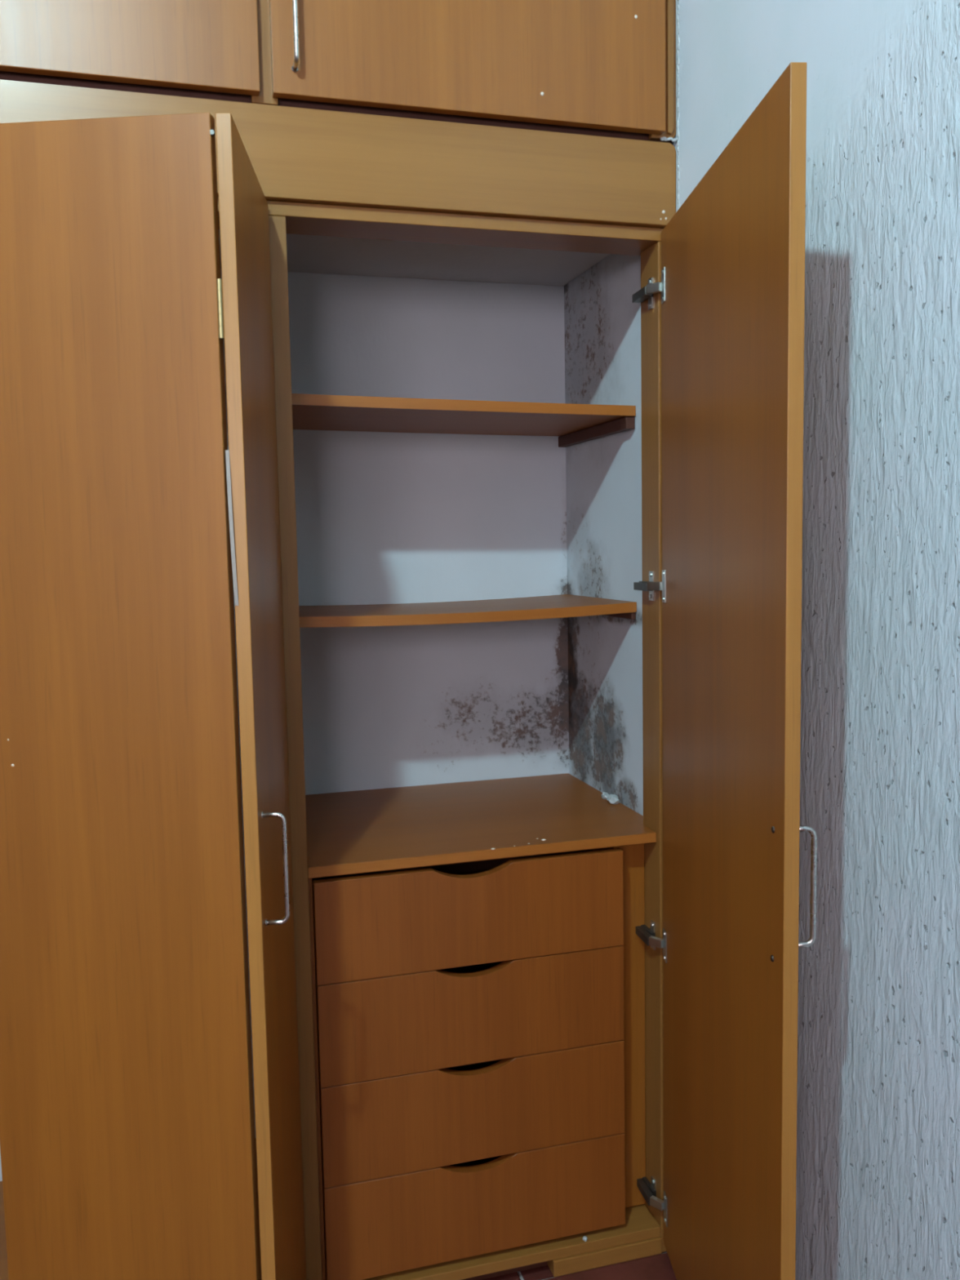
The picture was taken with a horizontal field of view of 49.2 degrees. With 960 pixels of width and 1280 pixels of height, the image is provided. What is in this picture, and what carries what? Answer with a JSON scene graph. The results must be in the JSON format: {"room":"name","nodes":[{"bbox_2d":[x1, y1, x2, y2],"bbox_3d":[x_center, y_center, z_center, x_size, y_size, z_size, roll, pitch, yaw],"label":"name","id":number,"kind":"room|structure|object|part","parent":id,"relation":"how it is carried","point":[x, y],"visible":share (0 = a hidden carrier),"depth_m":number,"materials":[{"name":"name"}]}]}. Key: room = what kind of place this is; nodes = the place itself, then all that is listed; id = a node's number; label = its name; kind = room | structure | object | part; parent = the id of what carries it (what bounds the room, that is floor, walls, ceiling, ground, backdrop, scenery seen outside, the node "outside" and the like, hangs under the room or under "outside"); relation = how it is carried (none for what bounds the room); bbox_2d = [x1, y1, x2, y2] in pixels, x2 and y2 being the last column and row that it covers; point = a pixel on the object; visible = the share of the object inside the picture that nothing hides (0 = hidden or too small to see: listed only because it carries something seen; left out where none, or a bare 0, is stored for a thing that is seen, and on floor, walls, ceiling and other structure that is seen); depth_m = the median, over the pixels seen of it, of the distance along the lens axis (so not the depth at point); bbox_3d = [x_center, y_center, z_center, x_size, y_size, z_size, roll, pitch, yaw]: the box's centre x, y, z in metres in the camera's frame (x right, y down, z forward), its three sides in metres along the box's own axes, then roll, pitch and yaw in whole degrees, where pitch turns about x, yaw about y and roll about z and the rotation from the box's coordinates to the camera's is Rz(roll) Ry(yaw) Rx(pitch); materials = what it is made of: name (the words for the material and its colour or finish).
{"room":"bedroom","nodes":[
{"label":"bedroom","id":0,"kind":"room"},
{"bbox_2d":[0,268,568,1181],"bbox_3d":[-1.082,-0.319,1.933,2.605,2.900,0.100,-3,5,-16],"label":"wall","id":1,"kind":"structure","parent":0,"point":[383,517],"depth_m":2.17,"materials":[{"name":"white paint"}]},
{"bbox_2d":[482,1251,676,1279],"bbox_3d":[-0.387,1.293,0.199,3.055,0.060,4.068,-3,5,-16],"label":"floor","id":2,"kind":"structure","parent":0,"point":[656,1267],"depth_m":1.83,"materials":[{"name":"tile"}]},
{"bbox_2d":[0,62,817,1279],"bbox_3d":[-0.905,0.204,1.397,2.601,1.909,1.107,-3,5,-16],"label":"wardrobe","id":3,"kind":"object","parent":2,"relation":"on","point":[499,1025],"visible":1,"depth_m":1.37,"materials":[{"name":"brown wood"}]},
{"bbox_3d":[-0.258,0.289,1.325,0.031,0.148,0.009,-1,5,-4],"label":"handle","id":4,"kind":"part","parent":3,"relation":"part of","materials":[{"name":"metal"}]},
{"bbox_3d":[-0.363,0.228,1.869,0.046,1.757,0.507,-3,5,-16],"label":"divider panel","id":5,"kind":"part","parent":3,"relation":"part of","materials":[{"name":"brown wood"}]},
{"bbox_3d":[-0.331,0.702,1.929,0.008,0.694,0.484,-3,5,-16],"label":"drawer panel","id":6,"kind":"part","parent":3,"relation":"part of","materials":[{"name":"orange laminate"}]},
{"bbox_2d":[0,0,675,143],"bbox_3d":[-1.005,-1.212,1.528,2.601,0.890,0.569,-3,5,-16],"label":"upper cabinet","id":7,"kind":"object","parent":3,"relation":"on","point":[597,68],"visible":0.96,"depth_m":1.54,"materials":[{"name":"brown wood"}]},
{"bbox_3d":[-0.626,-1.181,1.385,0.627,0.821,0.018,-3,5,-16],"label":"cupboard door","id":8,"kind":"part","parent":7,"relation":"part of","materials":[{"name":"orange laminate"}]},
{"bbox_3d":[-0.264,-0.890,1.488,0.010,0.148,0.032,-3,5,-16],"label":"handle","id":9,"kind":"part","parent":7,"relation":"part of","materials":[{"name":"metal"}]},
{"bbox_3d":[-0.010,-1.208,1.560,0.617,0.821,0.018,-3,5,-16],"label":"cupboard door","id":10,"kind":"part","parent":7,"relation":"part of","materials":[{"name":"orange laminate"}]},
{"bbox_3d":[0.287,-1.251,1.658,0.043,0.885,0.012,-3,5,-16],"label":"post","id":11,"kind":"part","parent":7,"relation":"part of","materials":[{"name":"brown wood"}]},
{"bbox_2d":[660,0,679,209],"bbox_3d":[0.308,-0.836,1.689,0.036,0.456,0.009,-3,5,-16],"label":"trim","id":12,"kind":"structure","parent":7,"relation":"attached to","point":[664,138],"depth_m":1.69,"materials":[{"name":"paint"}]},
{"bbox_3d":[0.300,-1.253,1.652,0.011,0.879,0.005,-3,5,-16],"label":"moulding","id":13,"kind":"part","parent":7,"relation":"part of","materials":[{"name":"brown wood"}]},
{"bbox_3d":[-0.946,-0.613,1.411,2.600,0.021,0.090,-3,5,-16],"label":"rail","id":14,"kind":"part","parent":3,"relation":"part of","materials":[{"name":"brown wood"}]},
{"bbox_2d":[291,393,635,436],"bbox_3d":[-0.070,-0.419,1.974,0.627,0.027,0.359,-3,5,-16],"label":"shelf","id":15,"kind":"object","parent":3,"relation":"attached to","point":[309,411],"depth_m":1.88,"materials":[{"name":"laminate"}]},
{"bbox_2d":[298,594,636,627],"bbox_3d":[-0.064,-0.058,2.007,0.627,0.026,0.359,-3,5,-16],"label":"shelf","id":16,"kind":"object","parent":3,"relation":"attached to","point":[562,606],"depth_m":1.89,"materials":[{"name":"laminate"}]},
{"bbox_3d":[-0.009,0.456,1.745,0.529,0.167,0.018,-3,5,-16],"label":"drawer","id":17,"kind":"part","parent":3,"relation":"part of","materials":[{"name":"orange laminate"}]},
{"bbox_3d":[-0.006,0.625,1.761,0.529,0.169,0.018,-3,5,-16],"label":"drawer","id":18,"kind":"part","parent":3,"relation":"part of","materials":[{"name":"orange laminate"}]},
{"bbox_3d":[-0.003,0.795,1.776,0.529,0.169,0.018,-3,5,-16],"label":"drawer","id":19,"kind":"part","parent":3,"relation":"part of","materials":[{"name":"orange laminate"}]},
{"bbox_3d":[0.000,0.965,1.792,0.529,0.169,0.018,-3,5,-16],"label":"drawer","id":20,"kind":"part","parent":3,"relation":"part of","materials":[{"name":"orange laminate"}]},
{"bbox_3d":[0.023,1.067,1.828,0.602,0.019,0.078,-3,5,-16],"label":"rail","id":21,"kind":"part","parent":3,"relation":"part of","materials":[{"name":"brown wood"}]},
{"bbox_2d":[582,1235,587,1241],"bbox_3d":[0.184,1.049,1.838,0.008,0.009,0.007,2,6,30],"label":"crumb","id":22,"kind":"object","parent":3,"relation":"on","point":[584,1238],"visible":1,"depth_m":1.84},
{"bbox_3d":[0.185,0.677,2.106,0.014,0.694,0.428,-3,5,-16],"label":"drawer panel","id":23,"kind":"part","parent":3,"relation":"part of","materials":[{"name":"laminate"}]},
{"bbox_2d":[600,791,608,799],"bbox_3d":[0.247,0.306,2.059,0.017,0.014,0.027,-3,5,-16],"label":"crumb","id":24,"kind":"object","parent":3,"relation":"on","point":[604,795],"visible":0.75,"depth_m":2.05,"materials":[{"name":"white"}]},
{"bbox_2d":[606,794,619,804],"bbox_3d":[0.257,0.308,2.024,0.023,0.018,0.034,-3,5,-16],"label":"crumb","id":25,"kind":"object","parent":3,"relation":"on","point":[612,798],"visible":1,"depth_m":2.02,"materials":[{"name":"white"}]},
{"bbox_3d":[0.268,0.694,1.899,0.060,0.694,0.016,-3,5,-16],"label":"drawer panel","id":26,"kind":"part","parent":3,"relation":"part of","materials":[{"name":"orange laminate"}]},
{"bbox_3d":[0.337,0.231,1.491,0.018,1.748,0.607,-1,5,-3],"label":"door","id":27,"kind":"part","parent":3,"relation":"part of","materials":[{"name":"orange laminate"}]},
{"bbox_3d":[0.378,0.290,1.229,0.033,0.148,0.009,-1,5,-3],"label":"handle","id":28,"kind":"part","parent":3,"relation":"part of","materials":[{"name":"metal"}]},
{"bbox_2d":[564,0,959,1279],"bbox_3d":[0.886,-0.219,0.436,0.350,2.900,4.068,-3,5,-16],"label":"wall","id":29,"kind":"structure","parent":0,"point":[877,1181],"depth_m":1.34,"materials":[{"name":"paint"}]}
]}

